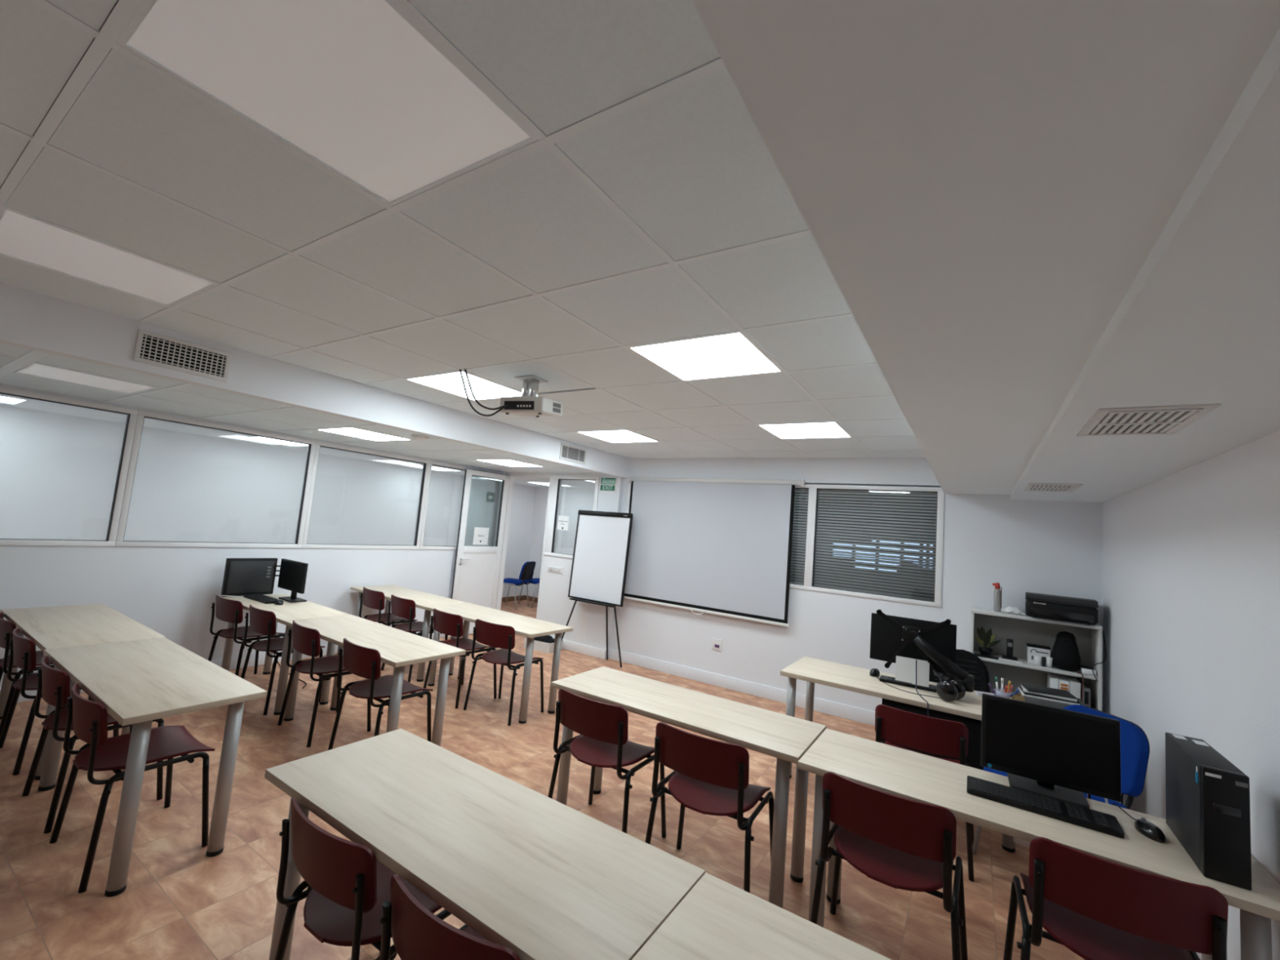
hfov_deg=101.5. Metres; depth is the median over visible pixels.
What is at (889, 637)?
monitor
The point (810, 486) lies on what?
window
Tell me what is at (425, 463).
window
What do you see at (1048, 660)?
paper cup
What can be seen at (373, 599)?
chair
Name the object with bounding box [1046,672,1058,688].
binder
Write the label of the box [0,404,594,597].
wall
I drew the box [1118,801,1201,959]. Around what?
baseboard
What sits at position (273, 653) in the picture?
loose cable
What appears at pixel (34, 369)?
recessed light
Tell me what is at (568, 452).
air vent
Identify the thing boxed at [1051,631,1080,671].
speaker
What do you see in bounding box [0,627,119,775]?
chair
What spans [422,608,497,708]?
chair
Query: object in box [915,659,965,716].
headset
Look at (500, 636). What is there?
chair
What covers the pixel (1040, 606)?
printer
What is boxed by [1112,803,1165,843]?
mouse
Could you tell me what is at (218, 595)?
cable
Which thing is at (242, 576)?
monitor
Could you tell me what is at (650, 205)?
ceiling
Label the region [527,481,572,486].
recessed light
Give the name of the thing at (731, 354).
recessed light
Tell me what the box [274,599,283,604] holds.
mouse
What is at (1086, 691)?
binder
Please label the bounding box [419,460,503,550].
window
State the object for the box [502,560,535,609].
chair
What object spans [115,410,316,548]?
window
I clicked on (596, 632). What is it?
wall pillar
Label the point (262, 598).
keyboard
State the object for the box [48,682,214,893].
chair
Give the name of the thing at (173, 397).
ceiling
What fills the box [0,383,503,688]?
wall
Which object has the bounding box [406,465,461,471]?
recessed light
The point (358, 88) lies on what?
recessed light
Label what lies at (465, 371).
cable
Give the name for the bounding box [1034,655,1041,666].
paper cup
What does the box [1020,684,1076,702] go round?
folder
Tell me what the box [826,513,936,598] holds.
shutter
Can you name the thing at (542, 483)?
diffuser
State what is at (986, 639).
potted plant
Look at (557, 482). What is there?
window
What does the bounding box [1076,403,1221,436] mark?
air vent
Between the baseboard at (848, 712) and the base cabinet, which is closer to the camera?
the base cabinet
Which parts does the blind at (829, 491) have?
rail, head rail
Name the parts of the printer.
scanner lid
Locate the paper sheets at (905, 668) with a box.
[895,655,929,687]
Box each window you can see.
[0,386,137,546]
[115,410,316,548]
[301,440,429,549]
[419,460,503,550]
[543,475,599,559]
[626,482,813,590]
[807,484,944,607]
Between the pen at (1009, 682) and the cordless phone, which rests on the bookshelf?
the cordless phone
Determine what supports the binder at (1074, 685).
on the bookshelf
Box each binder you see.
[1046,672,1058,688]
[1055,674,1069,692]
[1066,675,1080,699]
[1079,681,1090,706]
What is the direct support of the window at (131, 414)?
in the wall at (171, 592)
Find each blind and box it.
[789,488,808,584]
[813,488,937,601]
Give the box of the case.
[1041,656,1045,666]
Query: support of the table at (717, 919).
on the floor
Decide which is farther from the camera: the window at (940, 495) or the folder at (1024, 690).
the window at (940, 495)
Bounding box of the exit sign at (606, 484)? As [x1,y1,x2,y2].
[599,477,617,492]
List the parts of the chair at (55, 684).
leg, backrest, leg, seat, rail, leg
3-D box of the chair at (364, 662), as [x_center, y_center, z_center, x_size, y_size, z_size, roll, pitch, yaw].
[-1.688,1.433,3.435,0.524,0.762,0.477,1,-6,35]
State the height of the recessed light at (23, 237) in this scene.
0.022 m
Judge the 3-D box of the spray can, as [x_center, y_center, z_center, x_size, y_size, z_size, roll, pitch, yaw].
[2.927,0.958,4.289,0.058,0.231,0.050,5,-5,1]
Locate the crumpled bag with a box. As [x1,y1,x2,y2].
[1000,606,1025,615]
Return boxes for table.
[0,604,166,779]
[38,637,266,897]
[221,593,350,715]
[264,728,705,959]
[283,614,466,746]
[350,585,468,681]
[426,603,573,724]
[551,666,826,908]
[631,872,891,959]
[797,728,1279,959]
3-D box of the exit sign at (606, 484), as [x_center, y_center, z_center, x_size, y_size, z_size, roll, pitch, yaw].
[-0.405,0.061,6.665,0.250,0.190,0.017,1,-6,33]
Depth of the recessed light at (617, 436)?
5.08 m
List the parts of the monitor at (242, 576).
panel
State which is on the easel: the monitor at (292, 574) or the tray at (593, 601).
the tray at (593, 601)
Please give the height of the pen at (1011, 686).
0.092 m
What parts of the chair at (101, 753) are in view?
leg, backrest, rail, leg, seat, seat frame, rail, leg, leg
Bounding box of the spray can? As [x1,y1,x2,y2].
[992,582,1001,611]
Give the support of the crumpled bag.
on the bookshelf
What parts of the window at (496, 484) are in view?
pane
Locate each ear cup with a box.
[936,680,958,702]
[946,678,965,699]
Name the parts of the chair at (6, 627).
leg, backrest, leg, seat, rail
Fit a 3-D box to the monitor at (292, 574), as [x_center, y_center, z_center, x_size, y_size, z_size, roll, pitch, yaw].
[-3.148,0.917,4.777,0.450,0.354,0.130,1,-6,33]
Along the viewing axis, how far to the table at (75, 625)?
3.35 m
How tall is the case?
0.074 m
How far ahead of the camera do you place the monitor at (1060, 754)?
2.08 m
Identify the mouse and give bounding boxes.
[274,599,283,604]
[869,668,939,697]
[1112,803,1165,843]
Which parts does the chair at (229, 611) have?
leg, backrest, leg, seat, leg, seat frame, rail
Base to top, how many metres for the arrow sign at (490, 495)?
0.140 m
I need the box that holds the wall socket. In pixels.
[711,638,722,651]
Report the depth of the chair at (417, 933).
1.20 m
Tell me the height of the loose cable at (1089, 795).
0.748 m
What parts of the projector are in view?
connector panel, mount plate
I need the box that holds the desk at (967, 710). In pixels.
[780,656,1015,853]
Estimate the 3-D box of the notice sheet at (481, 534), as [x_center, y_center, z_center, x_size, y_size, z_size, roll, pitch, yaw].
[-2.199,0.777,7.239,0.002,0.240,0.250,1,-6,34]
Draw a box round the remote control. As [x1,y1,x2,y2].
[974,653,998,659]
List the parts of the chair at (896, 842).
leg, rail, leg, backrest, seat frame, seat, leg, rail, leg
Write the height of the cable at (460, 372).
0.282 m
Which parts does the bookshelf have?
panel, shelf, panel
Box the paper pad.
[974,690,995,697]
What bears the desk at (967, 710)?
on the floor
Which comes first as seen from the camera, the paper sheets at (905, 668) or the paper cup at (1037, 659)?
the paper sheets at (905, 668)
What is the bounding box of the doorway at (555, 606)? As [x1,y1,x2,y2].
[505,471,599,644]
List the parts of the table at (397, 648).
leg, leg, leg, leg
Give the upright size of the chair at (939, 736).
0.762 m
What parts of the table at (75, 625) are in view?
leg, leg, leg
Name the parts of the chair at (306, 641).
leg, rail, backrest, leg, seat, seat frame, rail, leg, leg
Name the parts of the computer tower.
panel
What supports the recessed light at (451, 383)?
in the ceiling at (650, 205)
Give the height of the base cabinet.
0.718 m
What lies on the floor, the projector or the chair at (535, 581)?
the chair at (535, 581)
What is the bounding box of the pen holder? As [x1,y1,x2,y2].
[994,688,1010,698]
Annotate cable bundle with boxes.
[533,635,554,643]
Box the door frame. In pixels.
[495,474,551,618]
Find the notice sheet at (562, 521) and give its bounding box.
[556,515,568,530]
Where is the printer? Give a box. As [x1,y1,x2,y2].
[1025,591,1098,625]
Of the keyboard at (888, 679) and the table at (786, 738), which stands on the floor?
the table at (786, 738)
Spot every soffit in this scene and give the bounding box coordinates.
[0,282,630,478]
[692,0,1279,502]
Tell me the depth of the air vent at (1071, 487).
3.47 m
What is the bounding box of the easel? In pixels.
[561,510,632,667]
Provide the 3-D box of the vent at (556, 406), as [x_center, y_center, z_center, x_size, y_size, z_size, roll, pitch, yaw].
[-0.503,-0.436,3.164,0.003,0.065,0.101,3,-5,19]
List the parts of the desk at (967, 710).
leg, leg, modesty panel, leg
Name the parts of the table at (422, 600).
leg, leg, leg, leg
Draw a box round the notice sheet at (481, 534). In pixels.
[472,527,488,545]
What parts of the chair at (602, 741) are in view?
leg, rail, leg, backrest, seat frame, seat, leg, rail, leg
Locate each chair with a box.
[0,612,92,735]
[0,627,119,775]
[22,655,164,833]
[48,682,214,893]
[208,595,284,675]
[240,604,324,715]
[274,797,451,959]
[277,620,370,746]
[328,637,432,750]
[359,586,417,632]
[379,874,519,959]
[381,594,447,682]
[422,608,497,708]
[463,618,543,725]
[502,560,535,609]
[517,577,539,608]
[547,688,666,838]
[644,721,773,893]
[810,771,968,959]
[875,704,973,881]
[928,648,990,693]
[972,704,1150,854]
[1003,836,1228,959]
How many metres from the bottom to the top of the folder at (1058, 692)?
0.010 m
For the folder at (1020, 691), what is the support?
on the base cabinet
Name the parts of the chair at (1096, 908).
leg, rail, leg, seat frame, seat, rail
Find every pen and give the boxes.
[987,683,995,693]
[995,676,999,691]
[1000,678,1004,692]
[1006,680,1011,693]
[1007,684,1013,693]
[1009,688,1019,697]
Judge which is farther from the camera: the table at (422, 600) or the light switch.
the light switch
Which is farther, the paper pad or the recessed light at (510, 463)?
the recessed light at (510, 463)
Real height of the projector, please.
0.250 m
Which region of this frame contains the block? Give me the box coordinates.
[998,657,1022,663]
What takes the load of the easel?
on the floor
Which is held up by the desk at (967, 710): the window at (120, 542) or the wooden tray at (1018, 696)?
the wooden tray at (1018, 696)
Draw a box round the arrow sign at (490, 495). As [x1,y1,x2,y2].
[485,491,494,502]
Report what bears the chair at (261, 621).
on the floor
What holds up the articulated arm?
attached to the desk at (967, 710)
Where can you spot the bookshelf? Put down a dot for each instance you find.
(1023, 629)
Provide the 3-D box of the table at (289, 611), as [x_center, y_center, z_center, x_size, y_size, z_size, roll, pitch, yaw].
[-3.087,1.435,4.461,1.240,0.719,0.500,1,-6,34]
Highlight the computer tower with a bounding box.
[1164,732,1252,890]
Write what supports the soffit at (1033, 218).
attached to the wall at (1191, 555)
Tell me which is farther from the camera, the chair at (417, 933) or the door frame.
the door frame
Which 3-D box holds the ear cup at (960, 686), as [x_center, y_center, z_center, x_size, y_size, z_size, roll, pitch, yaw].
[1.983,1.318,3.298,0.046,0.124,0.124,8,-6,-35]
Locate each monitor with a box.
[221,557,280,596]
[277,558,308,602]
[869,608,956,677]
[980,693,1120,808]
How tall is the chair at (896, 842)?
0.762 m
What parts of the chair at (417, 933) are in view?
rail, seat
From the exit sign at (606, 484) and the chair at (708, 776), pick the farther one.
the exit sign at (606, 484)
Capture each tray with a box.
[568,598,615,607]
[1011,692,1024,701]
[1032,615,1090,625]
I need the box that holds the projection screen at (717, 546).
[623,475,804,626]
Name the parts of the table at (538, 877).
leg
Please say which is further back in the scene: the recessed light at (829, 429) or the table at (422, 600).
the table at (422, 600)
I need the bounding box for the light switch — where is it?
[547,565,563,573]
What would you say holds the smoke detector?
attached to the ceiling at (173, 397)
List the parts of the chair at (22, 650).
leg, leg, backrest, seat, leg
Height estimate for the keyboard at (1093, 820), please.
0.020 m
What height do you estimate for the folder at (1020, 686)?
0.010 m
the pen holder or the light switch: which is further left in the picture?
the light switch
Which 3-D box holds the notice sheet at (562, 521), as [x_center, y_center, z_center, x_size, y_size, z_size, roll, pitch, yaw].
[-1.035,0.577,7.028,0.190,0.190,0.002,1,-6,33]
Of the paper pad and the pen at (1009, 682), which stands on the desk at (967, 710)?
the paper pad
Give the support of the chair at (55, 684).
on the floor
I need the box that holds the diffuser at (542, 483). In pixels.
[532,482,569,486]
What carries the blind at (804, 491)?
attached to the window at (810, 486)
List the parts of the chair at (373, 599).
backrest, seat, rail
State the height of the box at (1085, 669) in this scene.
0.051 m
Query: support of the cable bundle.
in the storage box at (539, 646)
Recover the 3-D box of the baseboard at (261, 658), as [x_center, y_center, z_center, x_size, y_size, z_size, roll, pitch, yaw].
[-3.256,1.783,5.093,4.280,0.115,10.250,1,-6,33]
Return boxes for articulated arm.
[908,631,973,692]
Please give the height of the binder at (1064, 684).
0.284 m
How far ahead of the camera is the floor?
2.63 m
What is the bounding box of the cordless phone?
[1001,638,1017,661]
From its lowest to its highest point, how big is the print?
0.083 m
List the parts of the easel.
leg, frame, leg, leg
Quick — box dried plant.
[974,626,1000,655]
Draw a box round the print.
[1030,648,1048,659]
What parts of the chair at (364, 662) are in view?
leg, rail, backrest, leg, seat, seat frame, rail, leg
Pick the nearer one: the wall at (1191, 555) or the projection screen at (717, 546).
the wall at (1191, 555)
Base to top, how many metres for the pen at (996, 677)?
0.120 m
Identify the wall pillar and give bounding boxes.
[585,473,624,659]
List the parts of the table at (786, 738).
leg, leg, leg, leg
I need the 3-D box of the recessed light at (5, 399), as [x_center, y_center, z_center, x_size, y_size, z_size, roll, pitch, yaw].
[-5.535,-0.719,4.310,0.576,0.023,0.576,1,-6,33]
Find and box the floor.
[0,600,1084,959]
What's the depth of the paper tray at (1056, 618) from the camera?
3.92 m
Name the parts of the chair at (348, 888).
leg, rail, backrest, seat frame, seat, rail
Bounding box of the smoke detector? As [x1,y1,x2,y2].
[411,435,429,440]
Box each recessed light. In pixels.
[0,207,218,306]
[0,395,27,404]
[13,362,158,394]
[115,0,538,206]
[239,435,308,446]
[316,426,412,440]
[406,371,521,400]
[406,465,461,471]
[475,459,543,466]
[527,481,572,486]
[577,430,657,442]
[628,332,782,381]
[758,422,851,439]
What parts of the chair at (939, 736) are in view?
seat, backrest, leg, leg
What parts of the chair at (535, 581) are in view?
leg, seat, leg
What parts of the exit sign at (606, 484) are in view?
exit plate, salida plate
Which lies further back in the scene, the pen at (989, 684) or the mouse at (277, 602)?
the mouse at (277, 602)
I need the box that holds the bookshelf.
[969,606,1102,711]
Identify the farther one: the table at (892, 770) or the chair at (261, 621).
the chair at (261, 621)
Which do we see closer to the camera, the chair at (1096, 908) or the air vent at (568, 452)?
the chair at (1096, 908)
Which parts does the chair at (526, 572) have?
leg, leg, seat, backrest, leg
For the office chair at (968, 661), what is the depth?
4.17 m
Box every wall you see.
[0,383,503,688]
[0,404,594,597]
[608,457,1102,711]
[790,484,939,584]
[1102,430,1279,959]
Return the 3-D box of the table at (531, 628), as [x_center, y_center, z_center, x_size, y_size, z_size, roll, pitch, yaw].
[-1.333,1.603,4.732,1.417,0.719,0.500,1,-6,35]
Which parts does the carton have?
lid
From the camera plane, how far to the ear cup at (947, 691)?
3.22 m
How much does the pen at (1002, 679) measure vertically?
0.114 m
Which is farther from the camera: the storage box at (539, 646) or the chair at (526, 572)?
the chair at (526, 572)
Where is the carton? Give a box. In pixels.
[1026,643,1050,663]
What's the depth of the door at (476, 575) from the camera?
7.19 m
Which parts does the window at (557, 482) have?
pane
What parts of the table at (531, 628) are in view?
leg, leg, leg, leg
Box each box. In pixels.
[523,637,563,653]
[1080,665,1096,675]
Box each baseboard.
[0,595,537,702]
[552,636,605,659]
[609,648,875,725]
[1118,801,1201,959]
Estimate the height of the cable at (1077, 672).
0.334 m
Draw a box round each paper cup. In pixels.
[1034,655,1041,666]
[1044,656,1053,667]
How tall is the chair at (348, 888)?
0.724 m
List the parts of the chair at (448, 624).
leg, backrest, leg, leg, seat, rail, leg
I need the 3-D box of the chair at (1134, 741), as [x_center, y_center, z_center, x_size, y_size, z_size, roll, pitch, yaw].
[2.188,1.639,2.713,0.592,0.854,0.512,5,-5,-8]
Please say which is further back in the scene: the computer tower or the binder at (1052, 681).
the binder at (1052, 681)
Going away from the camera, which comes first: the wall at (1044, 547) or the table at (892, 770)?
the table at (892, 770)
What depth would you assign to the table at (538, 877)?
1.46 m
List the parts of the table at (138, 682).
leg, leg, leg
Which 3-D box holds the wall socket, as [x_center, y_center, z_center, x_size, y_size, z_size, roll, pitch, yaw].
[0.842,1.800,5.713,0.110,0.125,0.018,1,-6,33]
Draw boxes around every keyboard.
[243,593,282,604]
[879,675,937,693]
[966,775,1124,838]
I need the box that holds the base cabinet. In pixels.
[1022,694,1084,708]
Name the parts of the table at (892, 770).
leg, leg, leg, leg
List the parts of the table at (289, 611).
leg, leg, leg, leg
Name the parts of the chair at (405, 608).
backrest, leg, seat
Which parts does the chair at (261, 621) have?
leg, backrest, leg, seat, rail, leg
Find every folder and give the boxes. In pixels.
[1017,686,1079,705]
[1018,685,1079,703]
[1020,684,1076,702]
[1021,683,1076,699]
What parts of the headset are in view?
cord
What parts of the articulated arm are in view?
arm, arm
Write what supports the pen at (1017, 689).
in the pen holder
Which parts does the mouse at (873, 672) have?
cord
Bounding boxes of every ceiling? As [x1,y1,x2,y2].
[0,0,925,458]
[0,342,599,488]
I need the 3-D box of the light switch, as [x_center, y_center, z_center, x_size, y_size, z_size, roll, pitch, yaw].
[-1.121,1.192,6.963,0.265,0.079,0.017,1,-6,33]
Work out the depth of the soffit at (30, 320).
3.26 m
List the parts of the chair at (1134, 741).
leg, seat, backrest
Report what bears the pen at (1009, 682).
in the pen holder
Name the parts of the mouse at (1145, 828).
cord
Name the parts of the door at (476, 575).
handle, panel, pane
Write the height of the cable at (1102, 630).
0.362 m
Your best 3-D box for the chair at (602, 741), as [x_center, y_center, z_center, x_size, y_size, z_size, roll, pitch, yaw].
[-0.172,1.498,2.778,0.524,0.762,0.477,1,-6,33]
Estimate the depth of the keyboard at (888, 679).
3.52 m
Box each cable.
[217,595,244,596]
[273,653,306,688]
[459,369,506,416]
[464,369,506,409]
[1077,671,1084,702]
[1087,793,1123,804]
[1092,630,1106,680]
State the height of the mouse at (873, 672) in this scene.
0.048 m
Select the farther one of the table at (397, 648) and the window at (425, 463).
the window at (425, 463)
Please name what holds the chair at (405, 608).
on the floor
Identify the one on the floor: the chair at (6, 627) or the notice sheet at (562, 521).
the chair at (6, 627)
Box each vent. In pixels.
[133,328,231,382]
[552,402,560,413]
[559,442,586,464]
[1024,483,1083,492]
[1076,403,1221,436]
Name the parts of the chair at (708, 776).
leg, rail, leg, backrest, seat frame, seat, leg, rail, leg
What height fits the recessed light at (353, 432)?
0.023 m
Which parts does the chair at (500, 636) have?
leg, rail, backrest, leg, seat frame, leg, seat, rail, leg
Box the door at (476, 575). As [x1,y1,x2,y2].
[447,467,509,637]
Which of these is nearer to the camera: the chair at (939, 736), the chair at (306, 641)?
the chair at (939, 736)
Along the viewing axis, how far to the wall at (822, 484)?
8.22 m
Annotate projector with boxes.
[499,374,562,417]
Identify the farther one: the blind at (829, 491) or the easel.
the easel
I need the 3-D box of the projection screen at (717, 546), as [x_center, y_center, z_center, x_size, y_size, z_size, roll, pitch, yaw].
[0.713,0.734,5.896,2.170,1.535,0.090,1,-6,33]
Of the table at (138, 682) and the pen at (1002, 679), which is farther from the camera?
the pen at (1002, 679)
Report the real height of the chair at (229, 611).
0.762 m

